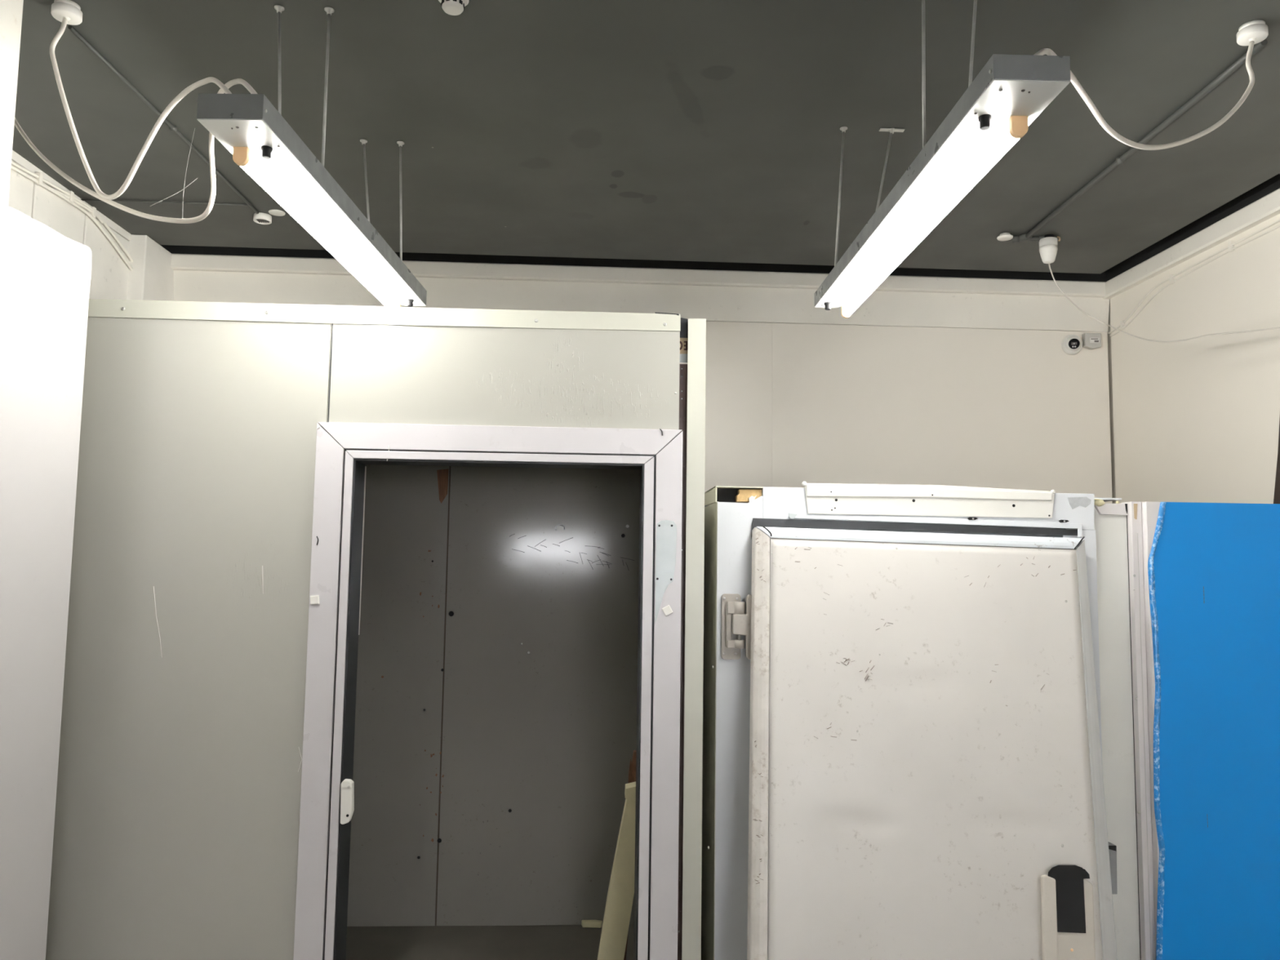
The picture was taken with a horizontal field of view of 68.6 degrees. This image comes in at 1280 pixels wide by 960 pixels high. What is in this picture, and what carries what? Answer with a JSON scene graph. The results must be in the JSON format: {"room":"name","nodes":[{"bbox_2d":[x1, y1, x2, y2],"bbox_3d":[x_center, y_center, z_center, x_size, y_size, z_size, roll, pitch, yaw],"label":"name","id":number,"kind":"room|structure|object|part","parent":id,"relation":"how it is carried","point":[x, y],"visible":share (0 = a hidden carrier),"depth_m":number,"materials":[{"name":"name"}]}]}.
{"room":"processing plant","nodes":[
{"label":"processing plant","id":0,"kind":"room"},
{"bbox_2d":[0,0,23,311],"bbox_3d":[-1.876,0.148,1.515,0.673,3.014,1.440,1,-5,-3],"label":"wall","id":1,"kind":"structure","parent":0,"point":[11,11],"depth_m":2.31,"materials":[{"name":"white paint"}]},
{"bbox_2d":[8,150,173,301],"bbox_3d":[-2.156,0.006,-0.079,0.190,3.015,9.274,1,-5,-3],"label":"wall","id":2,"kind":"structure","parent":0,"point":[151,277],"depth_m":4.07,"materials":[{"name":"white paint"}]},
{"bbox_2d":[11,160,133,271],"bbox_3d":[-2.311,-1.030,3.959,0.021,0.239,1.270,1,-5,-3],"label":"cable","id":3,"kind":"object","parent":2,"relation":"attached to","point":[68,196],"visible":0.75,"depth_m":3.82,"materials":[{"name":"white plastic"}]},
{"bbox_2d":[173,270,1112,505],"bbox_3d":[0.010,0.449,4.686,4.988,3.015,0.188,1,-5,-3],"label":"wall","id":4,"kind":"structure","parent":0,"point":[958,389],"depth_m":4.74,"materials":[{"name":"white paint"}]},
{"bbox_2d":[170,253,1106,297],"bbox_3d":[0.024,-1.021,4.737,4.768,0.075,0.100,1,-5,-3],"label":"trim","id":5,"kind":"structure","parent":4,"relation":"attached to","point":[187,262],"depth_m":4.69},
{"bbox_3d":[-0.866,0.554,4.575,3.033,2.761,0.057,1,-5,-3],"label":"wall panel","id":6,"kind":"part","parent":4,"relation":"part of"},
{"bbox_3d":[1.520,0.599,4.700,1.744,2.761,0.057,1,-5,-3],"label":"wall panel","id":7,"kind":"part","parent":4,"relation":"part of","materials":[{"name":"white paint"}]},
{"bbox_2d":[1061,334,1082,355],"bbox_3d":[2.213,-0.696,4.798,0.102,0.106,0.082,-1,-5,18],"label":"security camera","id":8,"kind":"object","parent":4,"relation":"attached to","point":[1072,344],"visible":1,"depth_m":4.79,"materials":[{"name":"white plastic"}]},
{"bbox_2d":[1082,333,1101,349],"bbox_3d":[2.314,-0.711,4.809,0.093,0.080,0.032,1,-5,-3],"label":"junction box","id":9,"kind":"object","parent":4,"relation":"attached to","point":[1090,340],"visible":1,"depth_m":4.79,"materials":[{"name":"grey plastic"}]},
{"bbox_2d":[12,0,1279,273],"bbox_3d":[0.156,-1.529,-0.003,4.798,0.120,9.197,1,-5,-3],"label":"ceiling","id":10,"kind":"structure","parent":0,"point":[705,131],"depth_m":3.10,"materials":[{"name":"grey paint"}]},
{"bbox_2d":[50,0,82,25],"bbox_3d":[-1.536,-1.252,2.513,0.072,0.044,0.072,1,-5,-3],"label":"ceiling rose","id":11,"kind":"object","parent":10,"relation":"attached to","point":[69,10],"visible":0.98,"depth_m":2.50,"materials":[{"name":"white plastic"}]},
{"bbox_2d":[49,17,231,199],"bbox_3d":[-1.239,-0.973,2.299,0.724,0.556,0.048,-2,-6,29],"label":"cable","id":12,"kind":"object","parent":11,"relation":"hanging from","point":[211,79],"visible":0.9,"depth_m":2.31,"materials":[{"name":"white plastic"}]},
{"bbox_2d":[67,25,258,213],"bbox_3d":[-1.606,-1.198,3.305,0.023,0.018,1.397,1,-5,-2],"label":"conduit","id":13,"kind":"object","parent":10,"relation":"attached to","point":[173,128],"visible":0.96,"depth_m":3.07,"materials":[{"name":"grey plastic"}]},
{"bbox_2d":[80,199,247,205],"bbox_3d":[-1.982,-1.154,3.897,0.680,0.013,0.017,1,-5,-2],"label":"conduit","id":14,"kind":"object","parent":10,"relation":"attached to","point":[98,200],"visible":0.86,"depth_m":3.90,"materials":[{"name":"grey plastic"}]},
{"bbox_2d":[253,212,271,224],"bbox_3d":[-1.630,-1.128,4.048,0.074,0.028,0.074,1,-5,-3],"label":"socket","id":15,"kind":"object","parent":10,"relation":"attached to","point":[261,218],"visible":1,"depth_m":4.03,"materials":[{"name":"white plastic"}]},
{"bbox_2d":[268,208,284,216],"bbox_3d":[-1.553,-1.142,4.008,0.068,0.008,0.068,1,-5,-3],"label":"disc","id":16,"kind":"object","parent":10,"relation":"attached to","point":[274,212],"visible":1,"depth_m":4.00,"materials":[{"name":"white plastic"}]},
{"bbox_2d":[196,4,426,306],"bbox_3d":[-0.905,-0.960,2.827,0.184,0.554,1.506,1,-5,1],"label":"pendant lamp","id":17,"kind":"object","parent":10,"relation":"hanging from","point":[259,139],"visible":0.89,"depth_m":2.49,"materials":[{"name":"white metal"}]},
{"bbox_2d":[14,78,257,223],"bbox_3d":[-1.449,-0.923,2.527,1.424,0.634,0.073,-3,-6,34],"label":"cable","id":18,"kind":"object","parent":17,"relation":"hanging from","point":[237,81],"visible":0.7,"depth_m":2.29,"materials":[{"name":"white plastic"}]},
{"bbox_2d":[150,128,197,218],"bbox_3d":[-1.423,-0.940,2.869,0.137,0.288,0.001,1,-5,-3],"label":"cobweb","id":19,"kind":"object","parent":18,"relation":"hanging from","point":[194,129],"visible":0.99,"depth_m":2.87,"materials":[{"name":"grey"}]},
{"bbox_3d":[-0.958,-1.040,2.493,0.031,0.453,0.008,1,-5,1],"label":"suspension rod","id":20,"kind":"part","parent":17,"relation":"part of","materials":[{"name":"grey metal"}]},
{"bbox_2d":[274,4,284,13],"bbox_3d":[-0.967,-1.259,2.512,0.026,0.014,0.026,1,-5,-3],"label":"washer","id":21,"kind":"object","parent":17,"relation":"in","point":[279,8],"depth_m":2.51,"materials":[{"name":"metal"}]},
{"bbox_3d":[-0.837,-1.038,2.498,0.009,0.452,0.008,1,-5,-3],"label":"suspension rod","id":22,"kind":"part","parent":17,"relation":"part of","materials":[{"name":"grey metal"}]},
{"bbox_2d":[324,6,334,15],"bbox_3d":[-0.834,-1.257,2.518,0.026,0.014,0.026,1,-5,-3],"label":"washer","id":23,"kind":"object","parent":17,"relation":"in","point":[329,10],"depth_m":2.51,"materials":[{"name":"metal"}]},
{"bbox_2d":[360,138,367,144],"bbox_3d":[-0.975,-1.190,3.308,0.026,0.014,0.026,1,-5,-3],"label":"washer","id":24,"kind":"object","parent":17,"relation":"in","point":[363,141],"depth_m":3.30,"materials":[{"name":"metal"}]},
{"bbox_3d":[-0.956,-0.971,3.288,0.053,0.453,0.008,1,-5,1],"label":"suspension rod","id":25,"kind":"part","parent":17,"relation":"part of","materials":[{"name":"grey metal"}]},
{"bbox_2d":[396,141,404,146],"bbox_3d":[-0.848,-1.188,3.318,0.026,0.014,0.026,1,-5,-3],"label":"washer","id":26,"kind":"object","parent":17,"relation":"in","point":[400,144],"depth_m":3.31,"materials":[{"name":"metal"}]},
{"bbox_3d":[-0.842,-0.969,3.299,0.026,0.453,0.008,1,-5,1],"label":"suspension rod","id":27,"kind":"part","parent":17,"relation":"part of","materials":[{"name":"grey metal"}]},
{"bbox_2d":[438,0,468,15],"bbox_3d":[-0.490,-1.246,2.455,0.082,0.036,0.082,1,-5,-3],"label":"smoke detector","id":28,"kind":"object","parent":10,"relation":"attached to","point":[452,7],"visible":1,"depth_m":2.44,"materials":[{"name":"white plastic"}]},
{"bbox_2d":[440,0,464,8],"bbox_3d":[-0.490,-1.243,2.455,0.059,0.009,0.060,1,-5,-3],"label":"vent","id":29,"kind":"object","parent":28,"relation":"attached to","point":[444,3],"depth_m":2.44,"materials":[{"name":"white plastic"}]},
{"bbox_2d":[814,0,1070,318],"bbox_3d":[0.773,-0.936,2.568,0.261,0.600,1.582,1,-5,-1],"label":"pendant lamp","id":30,"kind":"object","parent":10,"relation":"hanging from","point":[997,108],"visible":1,"depth_m":2.18,"materials":[{"name":"grey painted metal"},{"name":"white glowing lamp tube"},{"name":"plastic"}]},
{"bbox_3d":[0.668,-0.934,3.140,0.040,0.507,0.009,1,-5,-3],"label":"suspension rod","id":31,"kind":"part","parent":30,"relation":"part of","materials":[{"name":"grey metal"}]},
{"bbox_2d":[840,126,847,132],"bbox_3d":[0.687,-1.180,3.162,0.026,0.014,0.026,1,-5,-3],"label":"washer","id":32,"kind":"object","parent":30,"relation":"in","point":[843,129],"depth_m":3.16,"materials":[{"name":"metal"}]},
{"bbox_3d":[0.800,-0.932,3.143,0.103,0.508,0.008,1,-5,-1],"label":"suspension rod","id":33,"kind":"part","parent":30,"relation":"part of","materials":[{"name":"grey metal"}]},
{"bbox_2d":[888,128,895,133],"bbox_3d":[0.851,-1.177,3.166,0.026,0.014,0.026,1,-5,-3],"label":"washer","id":34,"kind":"object","parent":30,"relation":"in","point":[891,131],"depth_m":3.16,"materials":[{"name":"metal"}]},
{"bbox_3d":[0.851,-1.182,3.167,0.084,0.004,0.020,1,-5,-3],"label":"ceiling plate","id":35,"kind":"part","parent":30,"relation":"part of","materials":[{"name":"metal"}]},
{"bbox_3d":[0.678,-1.012,2.242,0.012,0.506,0.008,1,-5,-3],"label":"suspension rod","id":36,"kind":"part","parent":30,"relation":"part of","materials":[{"name":"grey metal"}]},
{"bbox_3d":[0.796,-1.009,2.250,0.048,0.507,0.009,1,-5,-3],"label":"suspension rod","id":37,"kind":"part","parent":30,"relation":"part of","materials":[{"name":"grey metal"}]},
{"bbox_2d":[996,232,1013,240],"bbox_3d":[1.615,-1.077,4.150,0.068,0.022,0.068,1,-5,-3],"label":"disc","id":38,"kind":"object","parent":10,"relation":"attached to","point":[1004,236],"visible":1,"depth_m":4.13,"materials":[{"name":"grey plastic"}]},
{"bbox_2d":[1008,235,1057,244],"bbox_3d":[1.727,-1.071,4.178,0.248,0.030,0.047,1,-5,1],"label":"conduit","id":39,"kind":"object","parent":10,"relation":"attached to","point":[1015,239],"visible":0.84,"depth_m":4.17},
{"bbox_2d":[1039,234,1060,263],"bbox_3d":[1.816,-1.024,4.164,0.079,0.123,0.079,-4,-7,42],"label":"socket","id":40,"kind":"object","parent":10,"relation":"hanging from","point":[1048,245],"visible":1,"depth_m":4.14,"materials":[{"name":"white plastic"}]},
{"bbox_2d":[1048,263,1279,342],"bbox_3d":[2.166,-0.742,3.727,0.284,0.527,1.109,3,-5,-26],"label":"wire","id":41,"kind":"object","parent":40,"relation":"hanging from","point":[1062,291],"visible":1,"depth_m":3.97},
{"bbox_2d":[1018,39,1267,242],"bbox_3d":[1.728,-1.139,3.394,0.058,0.027,1.605,1,-5,-1],"label":"conduit","id":42,"kind":"object","parent":10,"relation":"attached to","point":[1120,160],"visible":0.98,"depth_m":3.15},
{"bbox_2d":[1236,19,1268,45],"bbox_3d":[1.655,-1.206,2.534,0.072,0.044,0.072,1,-5,-3],"label":"ceiling rose","id":43,"kind":"object","parent":10,"relation":"attached to","point":[1257,31],"visible":0.94,"depth_m":2.52,"materials":[{"name":"white plastic"}]},
{"bbox_2d":[1033,40,1254,150],"bbox_3d":[1.184,-0.984,2.189,1.108,0.451,0.067,4,-6,-36],"label":"cable","id":44,"kind":"object","parent":43,"relation":"hanging from","point":[1073,80],"visible":0.83,"depth_m":2.23,"materials":[{"name":"white plastic"}]},
{"bbox_2d":[1107,213,1279,503],"bbox_3d":[2.709,0.096,0.175,0.120,3.015,9.274,1,-5,-3],"label":"wall","id":45,"kind":"structure","parent":0,"point":[1194,420],"depth_m":4.10,"materials":[{"name":"white paint"}]},
{"bbox_2d":[160,173,1279,281],"bbox_3d":[0.282,-1.551,0.185,5.068,0.200,9.554,1,-5,-3],"label":"trim","id":46,"kind":"structure","parent":45,"relation":"attached to","point":[1272,184],"depth_m":4.71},
{"bbox_2d":[1102,188,1279,299],"bbox_3d":[2.662,-1.368,0.269,0.059,0.082,9.217,1,-5,-3],"label":"trim","id":47,"kind":"structure","parent":45,"relation":"attached to","point":[1268,206],"depth_m":4.07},
{"bbox_2d":[1107,218,1279,337],"bbox_3d":[2.455,-0.888,4.137,0.014,0.189,1.409,1,-5,-3],"label":"cable","id":48,"kind":"object","parent":45,"relation":"attached to","point":[1231,244],"visible":0.98,"depth_m":4.17,"materials":[{"name":"white plastic"}]},
{"bbox_3d":[0.238,1.602,-0.088,4.988,0.100,9.474,1,-5,-3],"label":"floor","id":49,"kind":"structure","parent":0,"visible":0},
{"bbox_2d":[0,205,92,959],"bbox_3d":[-1.642,0.515,2.452,0.018,2.451,0.469,1,-5,-3],"label":"board","id":50,"kind":"object","parent":49,"relation":"on","point":[47,273],"visible":0.97,"depth_m":2.53,"materials":[{"name":"white"}]},
{"bbox_2d":[45,298,706,959],"bbox_3d":[-0.907,0.653,3.398,2.166,2.360,1.029,1,-5,-3],"label":"cold room","id":51,"kind":"structure","parent":49,"relation":"on","point":[379,618],"depth_m":2.98,"materials":[{"name":"metal"}]},
{"bbox_3d":[-1.487,0.614,2.923,0.958,2.340,0.080,1,-5,-3],"label":"wall panel","id":52,"kind":"part","parent":51,"relation":"part of","materials":[{"name":"white metal"}]},
{"bbox_3d":[-0.991,0.763,2.889,0.086,1.891,0.014,1,-5,-3],"label":"frame","id":53,"kind":"part","parent":51,"relation":"part of","materials":[{"name":"white metal"}]},
{"bbox_3d":[-1.409,0.781,3.847,1.197,2.008,0.060,1,-5,-3],"label":"panel","id":54,"kind":"part","parent":51,"relation":"part of","materials":[{"name":"grey metal"}]},
{"bbox_3d":[-0.947,1.790,3.313,2.101,0.080,1.000,1,-5,-3],"label":"floor panel","id":55,"kind":"part","parent":51,"relation":"part of","materials":[{"name":"grey metal"}]},
{"bbox_3d":[-0.442,-0.131,2.995,1.156,0.082,0.014,1,-5,-3],"label":"door frame","id":56,"kind":"part","parent":51,"relation":"part of","materials":[{"name":"white metal"}]},
{"bbox_3d":[-0.447,0.633,2.977,1.121,2.340,0.080,1,-5,-3],"label":"wall panel","id":57,"kind":"part","parent":51,"relation":"part of","materials":[{"name":"white metal"}]},
{"bbox_3d":[-0.357,0.801,3.902,0.898,2.008,0.060,1,-5,-3],"label":"panel","id":58,"kind":"part","parent":51,"relation":"part of","materials":[{"name":"grey metal"}]},
{"bbox_2d":[581,920,602,928],"bbox_3d":[-0.194,1.787,3.774,0.084,0.022,0.036,1,-5,-3],"label":"scrap","id":59,"kind":"object","parent":51,"relation":"on","point":[585,923],"visible":1,"depth_m":3.76,"materials":[{"name":"beige wood"}]},
{"bbox_2d":[596,781,635,959],"bbox_3d":[-0.091,1.591,3.273,0.097,1.115,0.371,4,-6,-31],"label":"board","id":60,"kind":"object","parent":51,"relation":"on","point":[620,893],"visible":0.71,"depth_m":3.23,"materials":[{"name":"beige wood"}]},
{"bbox_2d":[623,750,636,959],"bbox_3d":[-0.063,1.559,3.307,0.049,1.244,0.334,2,-5,-15],"label":"batten","id":61,"kind":"object","parent":51,"relation":"on","point":[632,771],"visible":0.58,"depth_m":3.21,"materials":[{"name":"brown wood"}]},
{"bbox_3d":[0.083,0.293,2.980,0.067,0.332,0.001,1,-5,-3],"label":"repair plate","id":62,"kind":"part","parent":51,"relation":"part of","materials":[{"name":"grey metal"}]},
{"bbox_3d":[0.082,0.783,2.945,0.085,1.891,0.014,1,-5,-3],"label":"frame","id":63,"kind":"part","parent":51,"relation":"part of","materials":[{"name":"white metal"}]},
{"bbox_2d":[680,341,687,350],"bbox_3d":[0.144,-0.443,3.091,0.026,0.031,0.001,1,-5,-3],"label":"print","id":64,"kind":"object","parent":51,"relation":"on","point":[683,344],"depth_m":3.09,"materials":[{"name":"brown"}]},
{"bbox_3d":[0.169,0.642,2.999,0.059,2.344,0.060,1,-5,-3],"label":"corner trim","id":65,"kind":"part","parent":51,"relation":"part of","materials":[{"name":"white metal"}]},
{"bbox_2d":[701,481,1155,959],"bbox_3d":[0.931,0.945,3.337,1.459,1.819,1.258,1,-5,-3],"label":"cold room","id":66,"kind":"object","parent":49,"relation":"on","point":[926,720],"visible":1,"depth_m":2.92,"materials":[{"name":"white metal"}]},
{"bbox_3d":[0.218,0.981,3.462,0.006,1.749,0.926,1,-5,-3],"label":"panel","id":67,"kind":"part","parent":66,"relation":"part of","materials":[{"name":"white metal"}]},
{"bbox_3d":[0.226,0.086,3.538,0.004,0.052,0.930,1,-5,-3],"label":"rail","id":68,"kind":"part","parent":66,"relation":"part of","materials":[{"name":"white metal"}]},
{"bbox_3d":[0.960,0.099,3.157,1.119,0.124,0.100,1,-5,-3],"label":"header panel","id":69,"kind":"part","parent":66,"relation":"part of","materials":[{"name":"white metal"}]},
{"bbox_3d":[0.882,0.953,2.857,1.054,1.539,0.304,1,-5,-3],"label":"freezer door","id":70,"kind":"part","parent":66,"relation":"part of","materials":[{"name":"white metal"}]},
{"bbox_3d":[0.872,0.968,3.150,1.267,1.739,0.020,1,-5,-3],"label":"wall panel","id":71,"kind":"part","parent":66,"relation":"part of","materials":[{"name":"white metal"}]},
{"bbox_3d":[1.267,1.232,2.765,0.128,0.184,0.052,1,-5,-3],"label":"latch handle","id":72,"kind":"part","parent":66,"relation":"part of","materials":[{"name":"black plastic"}]},
{"bbox_3d":[1.451,1.005,3.107,0.113,1.675,0.102,1,-5,-3],"label":"door post","id":73,"kind":"part","parent":66,"relation":"part of","materials":[{"name":"white metal"}]},
{"bbox_3d":[1.593,0.099,3.172,0.115,0.038,0.012,1,-5,-3],"label":"rail","id":74,"kind":"part","parent":66,"relation":"part of","materials":[{"name":"white metal"}]},
{"bbox_3d":[1.579,0.963,3.133,0.143,1.767,0.060,1,-5,-3],"label":"wall panel","id":75,"kind":"part","parent":66,"relation":"part of","materials":[{"name":"white metal"}]},
{"bbox_3d":[1.656,0.959,3.108,0.035,1.773,0.060,1,-5,-3],"label":"corner trim","id":76,"kind":"part","parent":66,"relation":"part of","materials":[{"name":"white metal"}]},
{"bbox_2d":[1141,502,1279,959],"bbox_3d":[1.964,0.962,3.092,0.619,1.772,0.064,1,-5,-3],"label":"panel","id":77,"kind":"object","parent":49,"relation":"on","point":[1211,571],"visible":1,"depth_m":3.08,"materials":[{"name":"blue plastic"}]},
{"bbox_3d":[1.975,0.963,3.097,0.598,1.772,0.055,1,-5,-3],"label":"panel","id":78,"kind":"part","parent":77,"relation":"part of","materials":[{"name":"white metal"}]},
{"bbox_2d":[1273,418,1279,503],"bbox_3d":[2.442,0.736,3.586,0.025,2.322,0.535,1,-5,-3],"label":"wooden plank","id":79,"kind":"object","parent":49,"relation":"on","point":[1277,489],"visible":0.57,"depth_m":3.59,"materials":[{"name":"brown wood"}]}
]}

